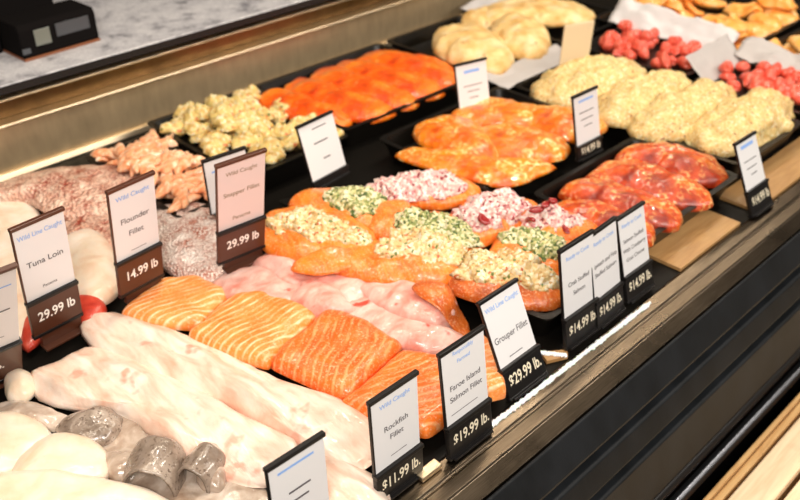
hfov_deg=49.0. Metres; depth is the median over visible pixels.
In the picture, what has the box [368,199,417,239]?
salmon
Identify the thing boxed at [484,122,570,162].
fillet
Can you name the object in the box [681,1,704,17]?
fillet
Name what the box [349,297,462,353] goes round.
fillet
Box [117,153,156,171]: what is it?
strip
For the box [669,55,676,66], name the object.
chunk
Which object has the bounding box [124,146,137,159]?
strip
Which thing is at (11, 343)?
price sign
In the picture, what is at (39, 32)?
scale
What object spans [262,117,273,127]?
chunk
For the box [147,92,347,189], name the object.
serving tray
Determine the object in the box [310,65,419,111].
fillet
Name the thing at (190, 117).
chunk
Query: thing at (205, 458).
fish piece
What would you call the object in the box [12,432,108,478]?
fish piece
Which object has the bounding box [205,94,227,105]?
chunk
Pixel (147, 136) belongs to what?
strip
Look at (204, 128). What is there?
chunk
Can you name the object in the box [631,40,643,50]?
chunk
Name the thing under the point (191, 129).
chunk
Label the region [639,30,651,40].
chunk
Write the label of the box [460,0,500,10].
paper liner
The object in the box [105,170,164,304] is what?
price sign
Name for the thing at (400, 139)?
serving tray
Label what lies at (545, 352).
frost streak
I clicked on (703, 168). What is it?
fillet
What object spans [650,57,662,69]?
chunk
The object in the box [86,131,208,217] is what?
seafood
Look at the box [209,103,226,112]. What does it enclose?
chunk
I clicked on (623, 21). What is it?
chunk
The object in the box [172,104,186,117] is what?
chunk
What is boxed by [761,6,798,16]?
fillet
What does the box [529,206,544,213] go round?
cranberry
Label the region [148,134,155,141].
strip
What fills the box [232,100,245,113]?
chunk
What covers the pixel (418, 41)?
serving tray
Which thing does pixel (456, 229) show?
salmon
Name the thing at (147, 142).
strip
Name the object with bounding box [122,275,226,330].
salmon fillet
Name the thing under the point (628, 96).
loaf
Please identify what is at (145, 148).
strip
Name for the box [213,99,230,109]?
chunk
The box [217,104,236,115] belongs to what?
chunk
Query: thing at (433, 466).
clip
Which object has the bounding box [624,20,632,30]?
chunk
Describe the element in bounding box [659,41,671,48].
chunk
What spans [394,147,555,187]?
fillet
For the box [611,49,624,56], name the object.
chunk
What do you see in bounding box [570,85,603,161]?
price sign
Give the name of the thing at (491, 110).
fillet
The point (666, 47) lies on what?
chunk
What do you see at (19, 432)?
fish piece
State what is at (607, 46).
chunk
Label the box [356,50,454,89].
fillet
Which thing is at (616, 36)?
chunk
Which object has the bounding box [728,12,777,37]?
fillet
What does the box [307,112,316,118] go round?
chunk
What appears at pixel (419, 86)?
fillet
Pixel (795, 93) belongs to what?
chunk
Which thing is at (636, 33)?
chunk
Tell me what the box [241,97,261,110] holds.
chunk
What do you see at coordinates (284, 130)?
chunk
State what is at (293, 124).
chunk
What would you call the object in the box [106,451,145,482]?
fish piece
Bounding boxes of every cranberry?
[477,213,490,225]
[525,217,535,221]
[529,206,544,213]
[541,200,549,207]
[548,197,557,204]
[562,224,569,233]
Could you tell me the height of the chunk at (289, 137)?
0.024 m
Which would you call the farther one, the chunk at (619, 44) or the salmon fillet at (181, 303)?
the chunk at (619, 44)
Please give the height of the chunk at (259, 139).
0.032 m
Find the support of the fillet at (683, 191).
on the serving tray at (551, 189)
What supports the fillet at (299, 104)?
on the serving tray at (357, 133)
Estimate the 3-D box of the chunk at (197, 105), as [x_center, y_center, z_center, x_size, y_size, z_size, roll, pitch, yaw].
[-0.397,-0.282,1.755,0.048,0.026,0.053,-29,43,-36]
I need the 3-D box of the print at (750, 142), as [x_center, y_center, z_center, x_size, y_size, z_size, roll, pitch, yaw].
[0.603,-0.183,1.525,0.042,0.006,0.001,-28,16,-35]
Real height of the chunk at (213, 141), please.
0.027 m
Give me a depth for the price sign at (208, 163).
1.42 m
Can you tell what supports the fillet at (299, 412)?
on the display case
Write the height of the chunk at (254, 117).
0.024 m
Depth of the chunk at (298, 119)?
1.73 m
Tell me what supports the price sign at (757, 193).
on the display case
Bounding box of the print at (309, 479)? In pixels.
[289,479,310,494]
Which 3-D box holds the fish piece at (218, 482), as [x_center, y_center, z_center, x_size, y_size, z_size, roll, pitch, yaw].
[-0.219,0.264,1.024,0.037,0.030,0.048,-29,43,-36]
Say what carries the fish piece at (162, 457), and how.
on the fish piece at (130, 433)
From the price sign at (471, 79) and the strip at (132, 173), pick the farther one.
the price sign at (471, 79)
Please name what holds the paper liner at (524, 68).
on the serving tray at (418, 41)
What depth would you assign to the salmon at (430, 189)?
1.48 m
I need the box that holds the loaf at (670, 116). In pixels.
[626,78,737,142]
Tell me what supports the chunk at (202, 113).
on the chunk
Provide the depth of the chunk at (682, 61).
2.00 m
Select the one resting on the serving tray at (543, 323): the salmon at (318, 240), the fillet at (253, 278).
the salmon at (318, 240)
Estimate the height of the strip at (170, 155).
0.032 m
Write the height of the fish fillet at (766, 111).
0.075 m
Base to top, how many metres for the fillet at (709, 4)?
0.033 m
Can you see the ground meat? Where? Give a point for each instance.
(81, 189)
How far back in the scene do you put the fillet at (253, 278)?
1.31 m
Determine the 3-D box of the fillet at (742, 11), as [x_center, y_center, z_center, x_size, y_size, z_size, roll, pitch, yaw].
[0.929,-0.652,2.373,0.109,0.048,0.079,18,37,25]
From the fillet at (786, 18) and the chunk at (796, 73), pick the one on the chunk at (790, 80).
the chunk at (796, 73)
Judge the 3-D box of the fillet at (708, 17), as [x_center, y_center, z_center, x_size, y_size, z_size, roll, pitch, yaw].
[0.837,-0.597,2.303,0.069,0.032,0.116,-14,36,-20]
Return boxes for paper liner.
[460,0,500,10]
[487,44,560,88]
[608,0,739,45]
[685,34,742,80]
[734,36,799,70]
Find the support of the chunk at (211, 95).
on the serving tray at (293, 164)
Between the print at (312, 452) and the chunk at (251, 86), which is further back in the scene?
the chunk at (251, 86)
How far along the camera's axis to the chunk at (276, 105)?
1.80 m
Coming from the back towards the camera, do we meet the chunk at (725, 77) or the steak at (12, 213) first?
the chunk at (725, 77)
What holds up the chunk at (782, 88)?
on the chunk
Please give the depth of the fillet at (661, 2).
2.32 m
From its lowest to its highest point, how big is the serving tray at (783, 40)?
0.049 m
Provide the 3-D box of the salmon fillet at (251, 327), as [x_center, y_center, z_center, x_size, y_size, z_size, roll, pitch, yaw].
[-0.206,0.110,1.249,0.147,0.041,0.144,17,37,24]
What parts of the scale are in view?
label panel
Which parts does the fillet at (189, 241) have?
curled strip, curled strip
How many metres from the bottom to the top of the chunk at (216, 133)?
0.029 m
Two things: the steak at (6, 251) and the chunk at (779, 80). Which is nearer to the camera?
the steak at (6, 251)
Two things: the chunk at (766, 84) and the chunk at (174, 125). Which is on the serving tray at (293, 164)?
the chunk at (174, 125)
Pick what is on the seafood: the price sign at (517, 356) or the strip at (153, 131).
the strip at (153, 131)
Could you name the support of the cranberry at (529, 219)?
on the salmon at (544, 244)
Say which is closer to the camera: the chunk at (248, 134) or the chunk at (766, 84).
the chunk at (248, 134)
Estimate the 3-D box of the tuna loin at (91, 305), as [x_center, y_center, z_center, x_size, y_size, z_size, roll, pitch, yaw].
[-0.458,0.087,1.293,0.050,0.031,0.085,-14,36,-20]
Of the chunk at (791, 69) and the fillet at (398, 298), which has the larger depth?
the chunk at (791, 69)
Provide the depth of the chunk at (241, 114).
1.70 m
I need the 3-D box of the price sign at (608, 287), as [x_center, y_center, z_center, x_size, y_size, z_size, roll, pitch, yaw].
[0.298,0.035,1.262,0.045,0.149,0.074,27,42,35]
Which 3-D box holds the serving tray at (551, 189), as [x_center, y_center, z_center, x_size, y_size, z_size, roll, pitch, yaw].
[0.419,-0.096,1.559,0.320,0.049,0.225,-29,43,-36]
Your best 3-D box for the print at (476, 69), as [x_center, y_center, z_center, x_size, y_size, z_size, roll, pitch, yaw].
[0.145,-0.363,1.777,0.038,0.006,0.001,-19,23,-26]
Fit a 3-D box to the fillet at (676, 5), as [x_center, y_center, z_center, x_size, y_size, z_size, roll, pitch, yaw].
[0.732,-0.652,2.352,0.068,0.066,0.128,-29,43,-36]
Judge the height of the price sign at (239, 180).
0.203 m
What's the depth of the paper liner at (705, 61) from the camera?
1.97 m
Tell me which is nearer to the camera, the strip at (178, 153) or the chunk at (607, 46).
the strip at (178, 153)
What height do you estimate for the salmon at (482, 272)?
0.088 m
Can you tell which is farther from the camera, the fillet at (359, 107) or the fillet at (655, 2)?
the fillet at (655, 2)
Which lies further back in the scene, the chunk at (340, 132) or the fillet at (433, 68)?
the fillet at (433, 68)
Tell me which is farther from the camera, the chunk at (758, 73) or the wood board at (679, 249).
the chunk at (758, 73)
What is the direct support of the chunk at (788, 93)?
on the chunk at (795, 93)
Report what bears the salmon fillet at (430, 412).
on the display case
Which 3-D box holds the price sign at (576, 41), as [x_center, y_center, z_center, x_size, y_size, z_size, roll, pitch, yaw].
[0.388,-0.454,1.937,0.080,0.099,0.018,-16,37,-23]
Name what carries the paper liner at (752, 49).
on the serving tray at (796, 108)
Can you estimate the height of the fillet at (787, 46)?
0.061 m
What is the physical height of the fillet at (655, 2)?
0.080 m
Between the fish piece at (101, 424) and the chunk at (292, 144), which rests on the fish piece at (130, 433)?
the fish piece at (101, 424)
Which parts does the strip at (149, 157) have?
curled strip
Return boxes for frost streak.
[492,301,650,427]
[541,350,566,357]
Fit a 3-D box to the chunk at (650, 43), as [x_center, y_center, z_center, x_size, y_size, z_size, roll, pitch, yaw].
[0.590,-0.492,2.102,0.032,0.026,0.035,-29,43,-36]
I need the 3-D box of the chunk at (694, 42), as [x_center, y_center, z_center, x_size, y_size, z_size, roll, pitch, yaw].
[0.688,-0.477,2.049,0.025,0.026,0.034,-29,43,-36]
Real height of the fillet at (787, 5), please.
0.054 m
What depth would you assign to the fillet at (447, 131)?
1.66 m
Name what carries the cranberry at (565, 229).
on the salmon at (552, 219)
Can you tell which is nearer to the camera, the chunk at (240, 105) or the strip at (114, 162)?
the strip at (114, 162)
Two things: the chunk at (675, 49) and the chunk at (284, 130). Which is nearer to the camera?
the chunk at (284, 130)
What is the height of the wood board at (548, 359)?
0.006 m
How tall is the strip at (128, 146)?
0.019 m
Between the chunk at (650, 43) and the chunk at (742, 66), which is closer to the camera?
the chunk at (742, 66)
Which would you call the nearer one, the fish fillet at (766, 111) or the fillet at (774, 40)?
the fish fillet at (766, 111)
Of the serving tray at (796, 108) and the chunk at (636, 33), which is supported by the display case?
the serving tray at (796, 108)
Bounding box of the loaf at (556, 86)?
[529,54,646,106]
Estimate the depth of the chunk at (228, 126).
1.68 m
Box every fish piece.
[0,400,67,431]
[0,411,51,471]
[0,469,167,499]
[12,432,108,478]
[55,405,122,445]
[102,416,267,499]
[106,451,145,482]
[122,435,186,496]
[176,442,225,493]
[196,467,226,492]
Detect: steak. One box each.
[0,201,39,227]
[0,227,26,337]
[67,228,117,304]
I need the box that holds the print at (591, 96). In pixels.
[579,95,592,102]
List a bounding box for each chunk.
[159,119,185,136]
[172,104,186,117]
[181,122,203,135]
[183,101,193,109]
[184,106,200,124]
[189,122,210,143]
[193,107,209,120]
[194,102,209,109]
[199,136,219,148]
[200,131,221,144]
[203,144,228,156]
[204,94,222,106]
[204,127,228,135]
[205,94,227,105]
[208,109,217,119]
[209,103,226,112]
[211,115,225,126]
[212,102,236,112]
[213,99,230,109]
[215,134,231,148]
[216,116,237,132]
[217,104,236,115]
[217,112,233,120]
[228,131,237,138]
[230,134,256,148]
[232,91,251,98]
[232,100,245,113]
[234,110,256,120]
[234,117,258,136]
[238,131,252,137]
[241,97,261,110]
[244,89,260,99]
[247,135,262,149]
[248,84,260,93]
[248,120,270,139]
[248,142,267,155]
[251,114,262,121]
[256,107,275,121]
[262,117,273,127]
[263,136,285,148]
[265,147,285,164]
[268,145,284,152]
[269,107,288,123]
[270,98,288,111]
[270,123,282,138]
[273,124,291,139]
[282,132,298,151]
[284,134,297,146]
[287,121,297,132]
[290,116,305,124]
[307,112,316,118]
[336,127,344,136]
[598,36,603,46]
[602,39,613,51]
[603,32,611,41]
[611,33,621,41]
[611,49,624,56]
[613,39,624,49]
[617,20,625,29]
[622,50,636,60]
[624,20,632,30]
[624,42,631,49]
[627,35,638,49]
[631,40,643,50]
[633,29,641,40]
[637,47,648,59]
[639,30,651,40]
[641,40,654,49]
[650,27,659,38]
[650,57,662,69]
[651,38,658,44]
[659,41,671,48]
[659,44,671,55]
[659,51,671,68]
[667,36,682,45]
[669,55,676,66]
[671,45,680,55]
[676,41,685,55]
[677,56,691,69]
[679,45,690,55]
[688,40,701,44]
[689,46,698,53]
[718,60,733,72]
[719,72,735,81]
[726,80,740,91]
[735,61,749,72]
[739,71,749,81]
[742,72,753,86]
[747,80,763,89]
[750,75,763,83]
[751,68,764,75]
[755,61,770,70]
[756,72,766,80]
[760,80,774,88]
[764,69,776,76]
[764,72,776,80]
[769,64,780,76]
[772,77,786,85]
[775,84,790,94]
[780,68,786,78]
[784,90,790,97]
[785,66,794,77]
[785,75,795,84]
[789,84,799,90]
[790,88,799,104]
[791,70,799,82]
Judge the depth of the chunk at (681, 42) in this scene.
2.06 m
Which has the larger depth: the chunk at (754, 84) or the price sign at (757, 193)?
the chunk at (754, 84)
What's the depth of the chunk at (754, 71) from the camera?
1.90 m
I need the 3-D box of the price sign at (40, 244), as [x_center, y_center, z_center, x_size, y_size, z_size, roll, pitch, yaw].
[-0.474,0.042,1.184,0.034,0.212,0.077,25,41,33]
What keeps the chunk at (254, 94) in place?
on the chunk
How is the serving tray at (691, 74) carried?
on the display case
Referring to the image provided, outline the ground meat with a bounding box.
[0,164,155,220]
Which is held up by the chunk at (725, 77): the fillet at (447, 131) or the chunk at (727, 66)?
the chunk at (727, 66)
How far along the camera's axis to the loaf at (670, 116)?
1.72 m
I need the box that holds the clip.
[417,459,441,482]
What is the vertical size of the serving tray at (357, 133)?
0.049 m
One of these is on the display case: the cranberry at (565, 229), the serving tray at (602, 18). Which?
the serving tray at (602, 18)
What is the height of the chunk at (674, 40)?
0.035 m
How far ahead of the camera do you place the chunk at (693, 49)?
2.01 m
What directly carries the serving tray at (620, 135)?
on the display case
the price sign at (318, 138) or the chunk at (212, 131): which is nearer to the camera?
the price sign at (318, 138)
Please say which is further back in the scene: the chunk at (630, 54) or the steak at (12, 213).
the chunk at (630, 54)
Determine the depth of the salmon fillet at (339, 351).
1.17 m
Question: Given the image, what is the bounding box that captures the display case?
[0,0,799,499]
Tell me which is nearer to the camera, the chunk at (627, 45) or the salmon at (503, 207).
the salmon at (503, 207)
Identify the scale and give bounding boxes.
[0,0,99,61]
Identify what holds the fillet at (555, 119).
on the serving tray at (400, 139)
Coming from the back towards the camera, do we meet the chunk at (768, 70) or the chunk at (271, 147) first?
the chunk at (768, 70)
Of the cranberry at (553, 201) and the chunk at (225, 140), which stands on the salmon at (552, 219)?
the cranberry at (553, 201)
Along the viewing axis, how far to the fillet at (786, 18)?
2.30 m
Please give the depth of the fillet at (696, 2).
2.32 m
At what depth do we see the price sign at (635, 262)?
1.32 m
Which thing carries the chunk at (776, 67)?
on the serving tray at (796, 108)
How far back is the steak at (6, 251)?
1.36 m
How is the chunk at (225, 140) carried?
in the serving tray at (293, 164)
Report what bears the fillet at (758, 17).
on the serving tray at (602, 18)
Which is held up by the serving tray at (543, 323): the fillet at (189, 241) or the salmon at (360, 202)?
the salmon at (360, 202)
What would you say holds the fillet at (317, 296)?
on the display case
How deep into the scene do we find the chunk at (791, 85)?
1.82 m
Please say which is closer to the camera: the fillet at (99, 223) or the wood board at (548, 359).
the wood board at (548, 359)
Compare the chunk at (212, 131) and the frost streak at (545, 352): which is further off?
the chunk at (212, 131)
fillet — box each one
[31,347,297,487]
[65,213,112,249]
[79,312,371,469]
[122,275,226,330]
[157,186,224,282]
[189,291,315,369]
[213,266,299,299]
[250,253,365,301]
[258,88,352,126]
[271,309,402,399]
[283,77,396,123]
[290,279,354,317]
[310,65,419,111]
[325,456,390,499]
[336,59,444,101]
[342,350,443,438]
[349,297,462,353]
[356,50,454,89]
[360,280,456,327]
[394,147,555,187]
[412,114,498,157]
[451,97,535,126]
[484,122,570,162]
[484,336,505,401]
[531,105,607,143]
[557,178,682,232]
[558,200,655,247]
[584,159,713,211]
[614,142,728,187]
[634,0,666,5]
[635,0,658,4]
[662,0,694,17]
[679,10,692,17]
[680,0,704,4]
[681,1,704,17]
[685,86,795,157]
[693,0,726,9]
[701,14,727,21]
[713,18,747,33]
[723,2,762,18]
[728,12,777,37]
[733,32,746,43]
[746,12,782,29]
[757,0,797,10]
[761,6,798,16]
[764,8,798,26]
[770,38,782,47]
[783,43,799,53]
[787,35,799,52]
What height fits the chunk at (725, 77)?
0.020 m
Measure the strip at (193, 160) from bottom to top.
0.020 m
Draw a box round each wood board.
[542,350,567,363]
[648,210,740,271]
[719,137,799,209]
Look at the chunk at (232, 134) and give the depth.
1.71 m
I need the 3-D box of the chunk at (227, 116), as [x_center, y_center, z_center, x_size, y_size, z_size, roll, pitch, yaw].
[-0.338,-0.254,1.705,0.035,0.025,0.048,-29,43,-36]
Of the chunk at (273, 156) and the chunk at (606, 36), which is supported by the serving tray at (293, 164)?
the chunk at (273, 156)
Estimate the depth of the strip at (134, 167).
1.55 m
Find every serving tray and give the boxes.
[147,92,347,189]
[255,43,456,145]
[279,182,561,335]
[380,87,574,190]
[387,16,560,89]
[461,0,614,45]
[515,65,799,179]
[534,137,737,249]
[589,28,699,82]
[595,0,799,60]
[694,60,799,135]
[745,28,799,63]
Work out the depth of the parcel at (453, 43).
2.02 m
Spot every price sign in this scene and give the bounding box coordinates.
[0,262,22,388]
[7,206,83,351]
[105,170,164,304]
[200,146,245,216]
[214,147,266,273]
[262,430,328,499]
[294,110,349,187]
[366,369,423,499]
[436,324,493,461]
[453,57,488,108]
[475,278,548,401]
[557,229,600,350]
[559,20,594,64]
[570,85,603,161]
[592,216,625,328]
[616,201,655,304]
[732,131,774,217]
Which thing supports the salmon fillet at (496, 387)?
on the display case
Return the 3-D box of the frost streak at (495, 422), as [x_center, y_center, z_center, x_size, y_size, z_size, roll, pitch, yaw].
[0.241,0.153,1.214,0.390,0.004,0.011,-28,43,-36]
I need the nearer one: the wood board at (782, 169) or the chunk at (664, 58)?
the wood board at (782, 169)
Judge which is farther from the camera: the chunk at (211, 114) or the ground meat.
the chunk at (211, 114)
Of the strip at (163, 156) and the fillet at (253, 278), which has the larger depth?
the strip at (163, 156)
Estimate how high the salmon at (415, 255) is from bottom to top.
0.059 m
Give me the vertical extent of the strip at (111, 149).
0.029 m
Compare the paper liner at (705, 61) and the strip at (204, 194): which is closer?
the strip at (204, 194)
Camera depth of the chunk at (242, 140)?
1.65 m
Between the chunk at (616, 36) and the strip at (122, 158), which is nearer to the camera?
the strip at (122, 158)
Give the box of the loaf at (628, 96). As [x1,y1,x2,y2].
[598,69,692,127]
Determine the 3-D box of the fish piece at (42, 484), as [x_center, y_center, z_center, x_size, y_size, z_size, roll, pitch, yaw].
[-0.371,0.282,0.986,0.286,0.042,0.092,-1,33,-2]
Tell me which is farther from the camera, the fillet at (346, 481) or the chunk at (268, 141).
the chunk at (268, 141)
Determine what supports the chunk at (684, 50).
on the chunk
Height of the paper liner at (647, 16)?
0.079 m
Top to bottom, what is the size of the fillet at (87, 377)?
0.040 m
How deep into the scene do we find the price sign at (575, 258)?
1.22 m
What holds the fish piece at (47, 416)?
on the display case
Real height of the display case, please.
1.376 m
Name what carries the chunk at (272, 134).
on the serving tray at (293, 164)
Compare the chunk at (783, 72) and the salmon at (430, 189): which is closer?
the salmon at (430, 189)
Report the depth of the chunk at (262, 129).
1.69 m
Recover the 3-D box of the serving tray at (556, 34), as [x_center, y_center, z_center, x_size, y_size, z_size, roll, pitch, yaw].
[0.389,-0.609,2.341,0.310,0.049,0.350,-29,43,-36]
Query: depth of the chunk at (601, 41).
2.11 m
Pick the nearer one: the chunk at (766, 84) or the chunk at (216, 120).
the chunk at (216, 120)
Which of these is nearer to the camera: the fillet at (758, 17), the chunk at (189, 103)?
the chunk at (189, 103)
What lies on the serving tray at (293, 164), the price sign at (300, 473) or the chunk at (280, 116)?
the chunk at (280, 116)
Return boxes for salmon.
[262,204,376,275]
[288,185,386,226]
[335,226,467,283]
[365,168,480,210]
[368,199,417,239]
[386,206,484,250]
[412,247,560,335]
[451,187,537,247]
[489,226,570,274]
[520,203,597,240]
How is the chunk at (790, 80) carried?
on the serving tray at (796, 108)
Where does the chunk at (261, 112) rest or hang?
on the serving tray at (293, 164)
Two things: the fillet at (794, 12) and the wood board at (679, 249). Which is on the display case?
the wood board at (679, 249)
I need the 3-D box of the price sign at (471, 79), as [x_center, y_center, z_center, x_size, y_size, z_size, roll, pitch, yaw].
[0.149,-0.335,1.786,0.081,0.098,0.036,-19,38,-26]
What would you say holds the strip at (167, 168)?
on the strip at (170, 155)
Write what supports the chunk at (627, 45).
on the serving tray at (691, 74)
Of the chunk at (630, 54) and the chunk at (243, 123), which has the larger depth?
the chunk at (630, 54)
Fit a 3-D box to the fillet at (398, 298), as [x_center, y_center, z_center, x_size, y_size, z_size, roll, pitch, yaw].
[0.014,0.075,1.292,0.111,0.054,0.164,-29,43,-36]
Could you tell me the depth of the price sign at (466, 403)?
1.04 m
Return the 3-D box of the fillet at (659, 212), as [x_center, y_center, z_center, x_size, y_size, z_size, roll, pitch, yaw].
[0.379,-0.083,1.492,0.218,0.052,0.094,24,40,32]
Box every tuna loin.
[21,316,40,352]
[80,295,106,322]
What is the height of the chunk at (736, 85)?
0.024 m
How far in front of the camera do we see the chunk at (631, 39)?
2.07 m
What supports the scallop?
on the display case
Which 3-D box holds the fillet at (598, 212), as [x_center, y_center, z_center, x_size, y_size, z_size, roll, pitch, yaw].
[0.331,-0.048,1.442,0.187,0.051,0.078,18,37,26]
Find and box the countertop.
[0,0,305,86]
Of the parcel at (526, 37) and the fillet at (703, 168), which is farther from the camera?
the parcel at (526, 37)
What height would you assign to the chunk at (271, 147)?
0.029 m
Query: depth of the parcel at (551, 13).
2.25 m
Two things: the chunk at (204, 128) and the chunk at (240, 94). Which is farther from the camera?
the chunk at (240, 94)
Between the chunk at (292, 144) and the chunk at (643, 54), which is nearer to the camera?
the chunk at (292, 144)
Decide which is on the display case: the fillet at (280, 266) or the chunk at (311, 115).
the fillet at (280, 266)
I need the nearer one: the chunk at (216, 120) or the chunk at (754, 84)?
the chunk at (216, 120)
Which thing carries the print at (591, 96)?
on the price sign at (587, 137)
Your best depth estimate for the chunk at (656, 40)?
2.12 m
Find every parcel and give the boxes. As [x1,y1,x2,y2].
[432,24,514,74]
[461,7,492,29]
[482,0,595,27]
[491,12,550,59]
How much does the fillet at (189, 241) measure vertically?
0.061 m
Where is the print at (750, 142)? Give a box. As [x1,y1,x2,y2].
[741,140,752,149]
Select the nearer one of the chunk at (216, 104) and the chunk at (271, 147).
the chunk at (271, 147)
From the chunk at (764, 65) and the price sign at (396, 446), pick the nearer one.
the price sign at (396, 446)
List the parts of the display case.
panel, panel, rail, kick rail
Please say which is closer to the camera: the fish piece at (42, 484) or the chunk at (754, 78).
the fish piece at (42, 484)
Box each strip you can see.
[105,159,118,165]
[108,142,141,154]
[117,148,133,166]
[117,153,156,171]
[119,143,136,155]
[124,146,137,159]
[126,155,138,173]
[129,168,136,176]
[134,142,157,158]
[137,141,158,146]
[141,133,150,141]
[148,129,158,138]
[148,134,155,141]
[152,150,185,166]
[155,189,189,198]
[159,148,168,163]
[162,150,174,159]
[162,156,177,173]
[185,151,196,163]
[200,180,207,200]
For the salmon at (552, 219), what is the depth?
1.39 m
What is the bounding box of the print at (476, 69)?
[464,68,478,73]
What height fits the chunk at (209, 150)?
0.032 m
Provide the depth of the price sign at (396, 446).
0.98 m
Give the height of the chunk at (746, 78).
0.025 m
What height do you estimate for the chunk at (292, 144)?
0.034 m
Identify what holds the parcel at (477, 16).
in the serving tray at (418, 41)
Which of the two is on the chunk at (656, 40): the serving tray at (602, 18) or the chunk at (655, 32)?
the chunk at (655, 32)
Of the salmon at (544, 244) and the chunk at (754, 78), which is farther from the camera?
the chunk at (754, 78)
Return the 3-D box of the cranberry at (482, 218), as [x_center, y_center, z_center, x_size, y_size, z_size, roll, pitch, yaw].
[0.132,-0.048,1.376,0.016,0.016,0.022,-29,43,-36]
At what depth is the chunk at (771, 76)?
1.89 m
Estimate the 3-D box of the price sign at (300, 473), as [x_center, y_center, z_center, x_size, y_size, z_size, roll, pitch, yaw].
[-0.103,0.262,0.912,0.075,0.150,0.018,-27,40,-35]
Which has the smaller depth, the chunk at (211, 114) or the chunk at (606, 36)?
the chunk at (211, 114)
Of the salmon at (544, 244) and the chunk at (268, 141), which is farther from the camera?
the chunk at (268, 141)
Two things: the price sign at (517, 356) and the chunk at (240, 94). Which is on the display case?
the price sign at (517, 356)
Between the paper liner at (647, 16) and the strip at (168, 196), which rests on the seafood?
the strip at (168, 196)
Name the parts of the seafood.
curled strip, curled strip, curled strip, curled strip, curled strip, curled strip, curled strip, curled strip, curled strip, curled strip, curled strip, curled strip, curled strip, curled strip, curled strip, curled strip, curled strip, curled strip, curled strip, curled strip, curled strip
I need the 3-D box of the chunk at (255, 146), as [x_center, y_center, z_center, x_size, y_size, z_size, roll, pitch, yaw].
[-0.265,-0.185,1.642,0.045,0.031,0.046,5,34,7]
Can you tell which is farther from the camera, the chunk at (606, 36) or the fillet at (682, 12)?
the fillet at (682, 12)
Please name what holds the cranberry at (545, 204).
on the salmon at (552, 219)
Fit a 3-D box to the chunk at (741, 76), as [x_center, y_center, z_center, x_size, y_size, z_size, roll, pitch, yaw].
[0.768,-0.383,1.936,0.031,0.025,0.025,1,33,1]
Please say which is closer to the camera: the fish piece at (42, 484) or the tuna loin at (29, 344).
the fish piece at (42, 484)
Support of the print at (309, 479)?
attached to the price sign at (300, 473)
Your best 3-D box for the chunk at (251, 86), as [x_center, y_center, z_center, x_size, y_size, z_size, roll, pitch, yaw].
[-0.320,-0.332,1.867,0.052,0.035,0.035,-29,43,-36]
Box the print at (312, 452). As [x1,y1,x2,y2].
[277,451,313,475]
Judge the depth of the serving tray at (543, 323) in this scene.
1.26 m
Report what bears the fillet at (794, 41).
on the fillet
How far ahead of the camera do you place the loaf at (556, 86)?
1.86 m
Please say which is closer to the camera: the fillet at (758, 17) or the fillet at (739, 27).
the fillet at (739, 27)
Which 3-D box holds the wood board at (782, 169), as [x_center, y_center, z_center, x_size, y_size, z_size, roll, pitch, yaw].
[0.750,-0.162,1.699,0.405,0.006,0.075,-29,43,-36]
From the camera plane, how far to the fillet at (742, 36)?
2.10 m
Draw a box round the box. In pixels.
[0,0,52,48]
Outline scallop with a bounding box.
[4,368,34,400]
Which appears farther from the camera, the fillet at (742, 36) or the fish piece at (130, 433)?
the fillet at (742, 36)

